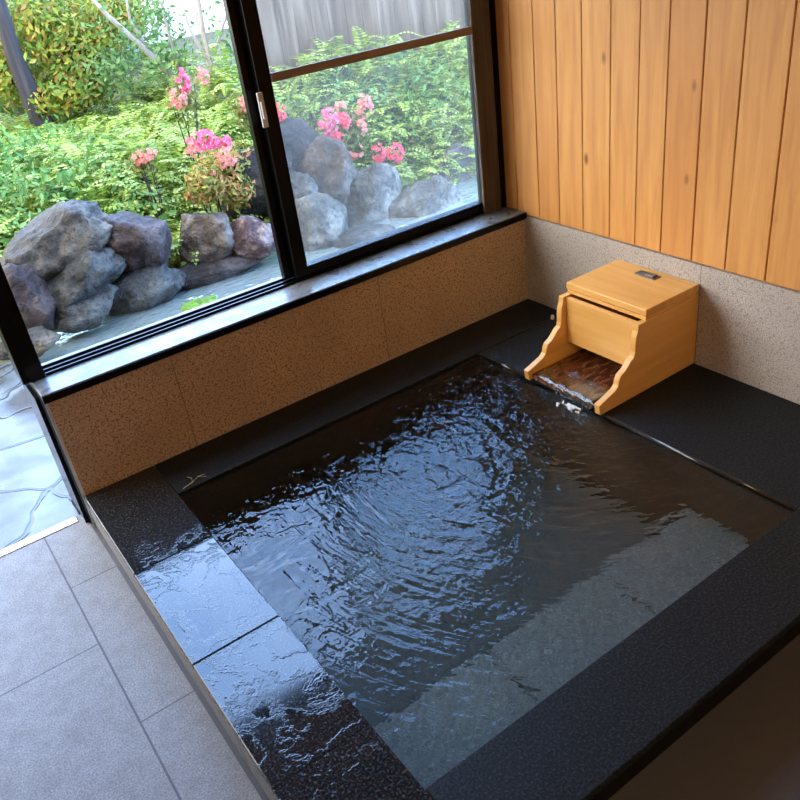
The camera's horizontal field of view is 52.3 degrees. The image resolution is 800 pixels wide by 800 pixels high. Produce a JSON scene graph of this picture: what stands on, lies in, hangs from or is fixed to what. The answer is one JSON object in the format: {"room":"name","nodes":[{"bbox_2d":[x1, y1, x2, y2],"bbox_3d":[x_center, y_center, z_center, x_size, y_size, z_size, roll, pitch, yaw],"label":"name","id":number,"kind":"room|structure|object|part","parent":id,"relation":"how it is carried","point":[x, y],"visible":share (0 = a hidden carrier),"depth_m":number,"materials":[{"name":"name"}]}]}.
{"room":"spa","nodes":[
{"label":"spa","id":0,"kind":"room"},
{"bbox_2d":[22,207,527,525],"bbox_3d":[-0.318,0.011,3.501,2.148,1.120,0.266,-25,35,-26],"label":"wall","id":1,"kind":"structure","parent":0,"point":[113,430],"depth_m":3.11,"materials":[{"name":"beige stone"}]},
{"bbox_2d":[0,0,506,384],"bbox_3d":[-0.504,-1.045,2.917,2.157,1.320,0.121,-25,35,-26],"label":"window","id":2,"kind":"structure","parent":1,"relation":"attached to","point":[480,30],"depth_m":3.09,"materials":[{"name":"black metal"}]},
{"bbox_3d":[-0.118,-1.219,3.141,1.044,1.268,0.031,-25,35,-26],"label":"sash frame","id":3,"kind":"part","parent":2,"relation":"part of","materials":[{"name":"black metal"}]},
{"bbox_3d":[-0.065,-1.223,3.134,1.053,1.268,0.031,-25,35,-26],"label":"sash frame","id":4,"kind":"part","parent":2,"relation":"part of","materials":[{"name":"black metal"}]},
{"bbox_3d":[-0.085,-1.302,3.051,0.905,0.030,0.014,-25,35,-26],"label":"rail","id":5,"kind":"part","parent":2,"relation":"part of","materials":[{"name":"brown wood"}]},
{"bbox_3d":[0.336,-1.395,3.332,0.096,1.279,0.016,-25,35,-26],"label":"weathered post","id":6,"kind":"part","parent":2,"relation":"part of","materials":[{"name":"brown wood"}]},
{"bbox_2d":[0,514,799,799],"bbox_3d":[0.143,1.327,1.287,4.420,0.100,4.700,-25,35,-26],"label":"floor","id":7,"kind":"structure","parent":0,"point":[97,702],"depth_m":2.15,"materials":[{"name":"grey stone"}]},
{"bbox_2d":[0,517,77,556],"bbox_3d":[-1.843,0.753,2.625,1.630,0.014,0.036,-25,35,-26],"label":"trim","id":8,"kind":"structure","parent":7,"relation":"on","point":[73,520],"depth_m":2.92,"materials":[{"name":"silver metal"}]},
{"bbox_2d":[84,299,799,799],"bbox_3d":[0.331,0.572,2.825,2.122,0.701,1.905,-25,35,-26],"label":"bathtub surround","id":9,"kind":"object","parent":7,"relation":"in","point":[298,733],"visible":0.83,"depth_m":2.14,"materials":[{"name":"stone"}]},
{"bbox_2d":[182,474,205,488],"bbox_3d":[-0.729,0.280,2.865,0.098,0.013,0.045,-25,35,-26],"label":"twig","id":10,"kind":"object","parent":9,"relation":"on","point":[203,474],"visible":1,"depth_m":2.87,"materials":[{"name":"beige wood"}]},
{"bbox_2d":[179,355,793,788],"bbox_3d":[0.195,0.329,2.598,1.360,0.001,1.429,-25,35,-26],"label":"water","id":11,"kind":"object","parent":9,"relation":"in","point":[454,549],"visible":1,"depth_m":2.42,"materials":[{"name":"black liquid"}]},
{"bbox_2d":[556,400,580,413],"bbox_3d":[0.619,0.027,2.990,0.046,0.012,0.107,-25,35,-26],"label":"bubbles","id":12,"kind":"object","parent":11,"relation":"on","point":[569,406],"visible":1,"depth_m":2.98,"materials":[{"name":"white liquid"}]},
{"bbox_2d":[534,363,609,410],"bbox_3d":[0.673,-0.052,3.074,0.160,0.042,0.337,-25,35,-26],"label":"water","id":13,"kind":"object","parent":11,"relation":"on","point":[569,386],"visible":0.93,"depth_m":3.04,"materials":[{"name":"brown liquid"}]},
{"bbox_2d":[524,260,698,414],"bbox_3d":[0.788,-0.257,3.074,0.522,0.340,0.390,-25,35,-26],"label":"box","id":14,"kind":"object","parent":9,"relation":"on","point":[627,328],"visible":1,"depth_m":3.02,"materials":[{"name":"brown wood"}]},
{"bbox_3d":[0.865,-0.426,3.051,0.286,0.026,0.386,-25,35,-26],"label":"lid","id":15,"kind":"part","parent":14,"relation":"part of","materials":[{"name":"brown wood"}]},
{"bbox_3d":[0.935,-0.475,3.079,0.042,0.011,0.095,-25,35,-26],"label":"lid plate","id":16,"kind":"part","parent":14,"relation":"part of","materials":[{"name":"silver metal"}]},
{"bbox_2d":[495,0,799,290],"bbox_3d":[1.807,-0.442,1.810,0.140,2.900,4.834,-25,35,-26],"label":"wall","id":17,"kind":"structure","parent":0,"point":[671,127],"depth_m":2.85,"materials":[{"name":"brown wood"}]},
{"bbox_2d":[524,215,799,404],"bbox_3d":[1.906,0.228,2.070,0.022,0.530,4.620,-25,35,-26],"label":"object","id":18,"kind":"structure","parent":17,"relation":"attached to","point":[748,328],"depth_m":2.97,"materials":[{"name":"grey stone"}]},
{"label":"outside","id":19,"kind":"structure","parent":0,"visible":0},
{"bbox_2d":[0,28,472,364],"bbox_3d":[-2.197,-3.283,8.760,18.000,0.735,9.000,-25,35,-26],"label":"ground","id":20,"kind":"structure","parent":19,"point":[209,34],"depth_m":6.83,"materials":[{"name":"plant"}]},
{"bbox_2d":[7,0,143,102],"bbox_3d":[-4.024,-4.071,9.328,2.150,2.200,0.200,-25,35,-26],"label":"wall","id":21,"kind":"structure","parent":20,"relation":"on","point":[10,0],"depth_m":9.58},
{"bbox_2d":[0,0,163,133],"bbox_3d":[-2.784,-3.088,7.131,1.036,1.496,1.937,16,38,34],"label":"bush","id":22,"kind":"object","parent":20,"relation":"on","point":[56,35],"visible":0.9,"depth_m":6.76,"materials":[{"name":"green plant"}]},
{"bbox_2d":[70,0,197,96],"bbox_3d":[-2.211,-2.875,6.844,1.158,1.272,0.654,-21,33,-20],"label":"leaning tree","id":23,"kind":"object","parent":20,"relation":"on","point":[136,39],"visible":0.97,"depth_m":6.77,"materials":[{"name":"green plant"}]},
{"bbox_2d":[125,147,163,218],"bbox_3d":[-1.550,-1.263,5.124,0.239,0.650,0.225,-25,35,-26],"label":"shrub","id":24,"kind":"object","parent":20,"relation":"on","point":[143,159],"visible":0.96,"depth_m":5.00,"materials":[{"name":"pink plant"}]},
{"bbox_3d":[-1.547,-1.258,5.170,0.048,0.592,0.133,4,33,20],"label":"stem","id":25,"kind":"part","parent":24,"relation":"part of","materials":[{"name":"green plant"}]},
{"bbox_2d":[137,0,227,43],"bbox_3d":[-2.549,-5.985,11.852,3.750,2.500,2.600,-25,35,-26],"label":"house","id":26,"kind":"structure","parent":20,"relation":"on","point":[192,14],"depth_m":10.49,"materials":[{"name":"white paint"}]},
{"bbox_2d":[165,66,209,168],"bbox_3d":[-1.359,-1.771,5.448,0.316,0.879,0.239,-25,35,-26],"label":"shrub","id":27,"kind":"object","parent":20,"relation":"on","point":[183,101],"visible":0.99,"depth_m":5.27,"materials":[{"name":"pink plant"}]},
{"bbox_3d":[-1.371,-1.710,5.471,0.174,0.755,0.061,-12,31,-7],"label":"stem","id":28,"kind":"part","parent":27,"relation":"part of","materials":[{"name":"green plant"}]},
{"bbox_2d":[152,0,236,102],"bbox_3d":[-1.523,-2.867,6.696,0.787,1.238,0.551,-25,35,-26],"label":"slender tree","id":29,"kind":"object","parent":20,"relation":"on","point":[205,44],"visible":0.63,"depth_m":6.62,"materials":[{"name":"grey plant"}]},
{"bbox_2d":[183,129,255,221],"bbox_3d":[-1.086,-1.297,5.055,0.419,0.813,0.558,-4,31,7],"label":"shrub","id":30,"kind":"object","parent":20,"relation":"on","point":[203,184],"visible":0.98,"depth_m":4.91,"materials":[{"name":"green plant"}]},
{"bbox_3d":[-1.113,-1.206,5.105,0.313,0.615,0.277,-25,35,-26],"label":"stem","id":31,"kind":"part","parent":30,"relation":"part of","materials":[{"name":"green plant"}]},
{"bbox_2d":[0,20,476,268],"bbox_3d":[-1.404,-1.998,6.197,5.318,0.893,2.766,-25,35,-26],"label":"undergrowth","id":32,"kind":"object","parent":20,"relation":"on","point":[35,134],"visible":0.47,"depth_m":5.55,"materials":[{"name":"green plant"}]},
{"bbox_2d":[223,147,293,222],"bbox_3d":[-0.896,-1.355,5.282,0.492,0.571,0.502,-6,31,3],"label":"rock","id":33,"kind":"object","parent":20,"relation":"on","point":[258,206],"visible":0.2,"depth_m":5.08,"materials":[{"name":"grey stone"}]},
{"bbox_2d":[229,90,297,136],"bbox_3d":[-0.874,-1.702,5.485,0.444,0.772,0.244,-18,32,-16],"label":"shrub","id":34,"kind":"object","parent":20,"relation":"on","point":[241,107],"visible":0.38,"depth_m":5.32,"materials":[{"name":"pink plant"}]},
{"bbox_2d":[280,117,317,171],"bbox_3d":[-0.713,-1.576,5.469,0.630,0.595,0.389,-25,35,-26],"label":"rock","id":35,"kind":"object","parent":20,"relation":"on","point":[297,134],"visible":0.21,"depth_m":5.29,"materials":[{"name":"grey stone"}]},
{"bbox_2d":[317,93,373,152],"bbox_3d":[-0.375,-1.766,5.649,0.520,0.661,0.359,-25,35,-26],"label":"shrub","id":36,"kind":"object","parent":20,"relation":"on","point":[350,131],"visible":0.9,"depth_m":5.51,"materials":[{"name":"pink plant"}]},
{"bbox_2d":[256,0,464,105],"bbox_3d":[1.422,-3.888,7.378,6.102,1.557,0.070,-25,35,-26],"label":"fence","id":37,"kind":"object","parent":20,"relation":"on","point":[288,27],"visible":0.12,"depth_m":6.34,"materials":[{"name":"grey wood"}]},
{"bbox_2d":[349,137,435,171],"bbox_3d":[-0.031,-1.691,5.809,0.834,0.429,0.389,-25,35,-26],"label":"shrub","id":38,"kind":"object","parent":20,"relation":"on","point":[380,157],"visible":0.51,"depth_m":5.66,"materials":[{"name":"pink plant"}]},
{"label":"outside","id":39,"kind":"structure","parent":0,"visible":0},
{"bbox_3d":[0.398,-0.935,5.170,5.185,0.160,2.050,-25,35,-26],"label":"bed","id":40,"kind":"object","parent":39,"visible":0},
{"bbox_2d":[180,295,217,310],"bbox_3d":[-1.113,-0.509,4.573,0.304,0.110,0.310,-3,31,9],"label":"moss patch","id":41,"kind":"object","parent":40,"relation":"on","point":[199,301],"visible":0.34,"depth_m":4.54,"materials":[{"name":"green plant"}]},
{"bbox_2d":[295,192,347,250],"bbox_3d":[-0.531,-1.098,5.168,0.368,0.453,0.411,-3,31,9],"label":"rock","id":42,"kind":"object","parent":40,"relation":"on","point":[323,220],"visible":0.53,"depth_m":5.03,"materials":[{"name":"grey stone"}]},
{"bbox_2d":[290,171,317,198],"bbox_3d":[-0.627,-1.301,5.164,0.262,0.296,0.253,0,32,14],"label":"rock","id":43,"kind":"object","parent":42,"relation":"on","point":[303,184],"visible":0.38,"depth_m":5.06,"materials":[{"name":"grey stone"}]},
{"bbox_2d":[333,222,395,248],"bbox_3d":[-0.225,-1.022,5.160,0.458,0.161,0.238,-25,35,-26],"label":"rock","id":44,"kind":"object","parent":40,"relation":"on","point":[365,231],"visible":0.59,"depth_m":5.07,"materials":[{"name":"grey stone"}]},
{"bbox_2d":[347,162,402,226],"bbox_3d":[-0.201,-1.305,5.480,0.530,0.588,0.361,-25,35,-26],"label":"rock","id":45,"kind":"object","parent":40,"relation":"on","point":[376,185],"visible":0.5,"depth_m":5.30,"materials":[{"name":"grey stone"}]},
{"bbox_2d":[388,175,462,217],"bbox_3d":[0.188,-1.244,5.561,0.662,0.557,0.306,-25,35,-26],"label":"rock","id":46,"kind":"object","parent":40,"relation":"on","point":[422,198],"visible":0.38,"depth_m":5.39,"materials":[{"name":"grey stone"}]},
{"bbox_2d":[429,142,476,183],"bbox_3d":[0.429,-1.643,6.063,0.610,0.539,0.392,-25,35,-26],"label":"rock","id":47,"kind":"object","parent":40,"relation":"on","point":[457,147],"visible":0.16,"depth_m":5.89,"materials":[{"name":"grey stone"}]},
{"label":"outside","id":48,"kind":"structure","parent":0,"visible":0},
{"bbox_2d":[39,177,477,363],"bbox_3d":[0.402,-1.071,5.073,5.200,0.007,2.000,-25,35,-26],"label":"pond water","id":49,"kind":"structure","parent":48,"point":[113,325],"depth_m":4.66,"materials":[{"name":"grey liquid"}]},
{"bbox_2d":[3,263,55,330],"bbox_3d":[-1.959,-0.513,4.247,0.298,0.425,0.276,-17,32,-14],"label":"rock","id":50,"kind":"object","parent":49,"relation":"on","point":[32,295],"visible":0.54,"depth_m":4.16,"materials":[{"name":"grey stone"}]},
{"bbox_2d":[28,326,61,357],"bbox_3d":[-1.804,-0.289,4.076,0.208,0.133,0.212,-25,35,-26],"label":"rock","id":51,"kind":"object","parent":49,"relation":"on","point":[42,338],"visible":0.68,"depth_m":4.03,"materials":[{"name":"grey stone"}]},
{"bbox_2d":[54,283,117,333],"bbox_3d":[-1.700,-0.500,4.384,0.404,0.226,0.269,-25,35,-26],"label":"rock","id":52,"kind":"object","parent":49,"relation":"on","point":[87,314],"visible":0.81,"depth_m":4.30,"materials":[{"name":"grey stone"}]},
{"bbox_2d":[46,247,125,310],"bbox_3d":[-1.735,-0.687,4.412,0.533,0.325,0.403,-25,35,-26],"label":"rock","id":53,"kind":"object","parent":52,"relation":"on","point":[89,273],"visible":0.48,"depth_m":4.27,"materials":[{"name":"grey stone"}]},
{"bbox_2d":[0,199,112,281],"bbox_3d":[-1.862,-0.834,4.403,0.646,0.435,0.444,-25,35,-26],"label":"rock","id":54,"kind":"object","parent":53,"relation":"on","point":[59,234],"visible":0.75,"depth_m":4.25,"materials":[{"name":"grey stone"}]},
{"bbox_2d":[109,263,185,313],"bbox_3d":[-1.471,-0.629,4.616,0.553,0.252,0.293,-25,35,-26],"label":"rock","id":55,"kind":"object","parent":49,"relation":"in","point":[141,289],"visible":0.83,"depth_m":4.53,"materials":[{"name":"grey stone"}]},
{"bbox_2d":[103,211,171,276],"bbox_3d":[-1.531,-0.857,4.638,0.463,0.455,0.456,-9,31,-1],"label":"rock","id":56,"kind":"object","parent":55,"relation":"on","point":[143,241],"visible":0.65,"depth_m":4.45,"materials":[{"name":"grey stone"}]},
{"bbox_2d":[177,255,261,290],"bbox_3d":[-1.108,-0.776,4.877,0.660,0.160,0.283,-25,35,-26],"label":"rock","id":57,"kind":"object","parent":49,"relation":"in","point":[201,274],"visible":0.5,"depth_m":4.78,"materials":[{"name":"grey stone"}]},
{"bbox_2d":[178,212,235,262],"bbox_3d":[-1.183,-0.989,4.933,0.340,0.328,0.429,-14,31,-10],"label":"rock","id":58,"kind":"object","parent":57,"relation":"on","point":[211,235],"visible":0.91,"depth_m":4.78,"materials":[{"name":"grey stone"}]},
{"bbox_2d":[230,215,274,259],"bbox_3d":[-0.883,-0.975,4.921,0.334,0.268,0.284,-25,35,-26],"label":"rock","id":59,"kind":"object","parent":57,"relation":"on","point":[253,237],"visible":0.83,"depth_m":4.84,"materials":[{"name":"grey stone"}]},
{"bbox_2d":[298,134,358,208],"bbox_3d":[-0.466,-1.441,5.359,0.400,0.619,0.385,-2,31,11],"label":"rock","id":60,"kind":"object","parent":49,"relation":"in","point":[328,161],"visible":0.59,"depth_m":5.17,"materials":[{"name":"grey stone"}]},
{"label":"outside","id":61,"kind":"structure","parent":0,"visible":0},
{"bbox_2d":[0,361,79,549],"bbox_3d":[-3.334,1.005,2.734,4.520,0.162,1.650,-25,35,-26],"label":"terrace","id":62,"kind":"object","parent":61,"point":[35,498],"depth_m":3.29,"materials":[{"name":"grey stone"}]},
{"bbox_2d":[0,337,9,360],"bbox_3d":[-1.959,-0.273,4.038,0.192,0.144,0.259,-3,31,8],"label":"rock","id":63,"kind":"object","parent":62,"relation":"on","point":[3,353],"visible":0.21,"depth_m":3.94,"materials":[{"name":"grey stone"}]}
]}

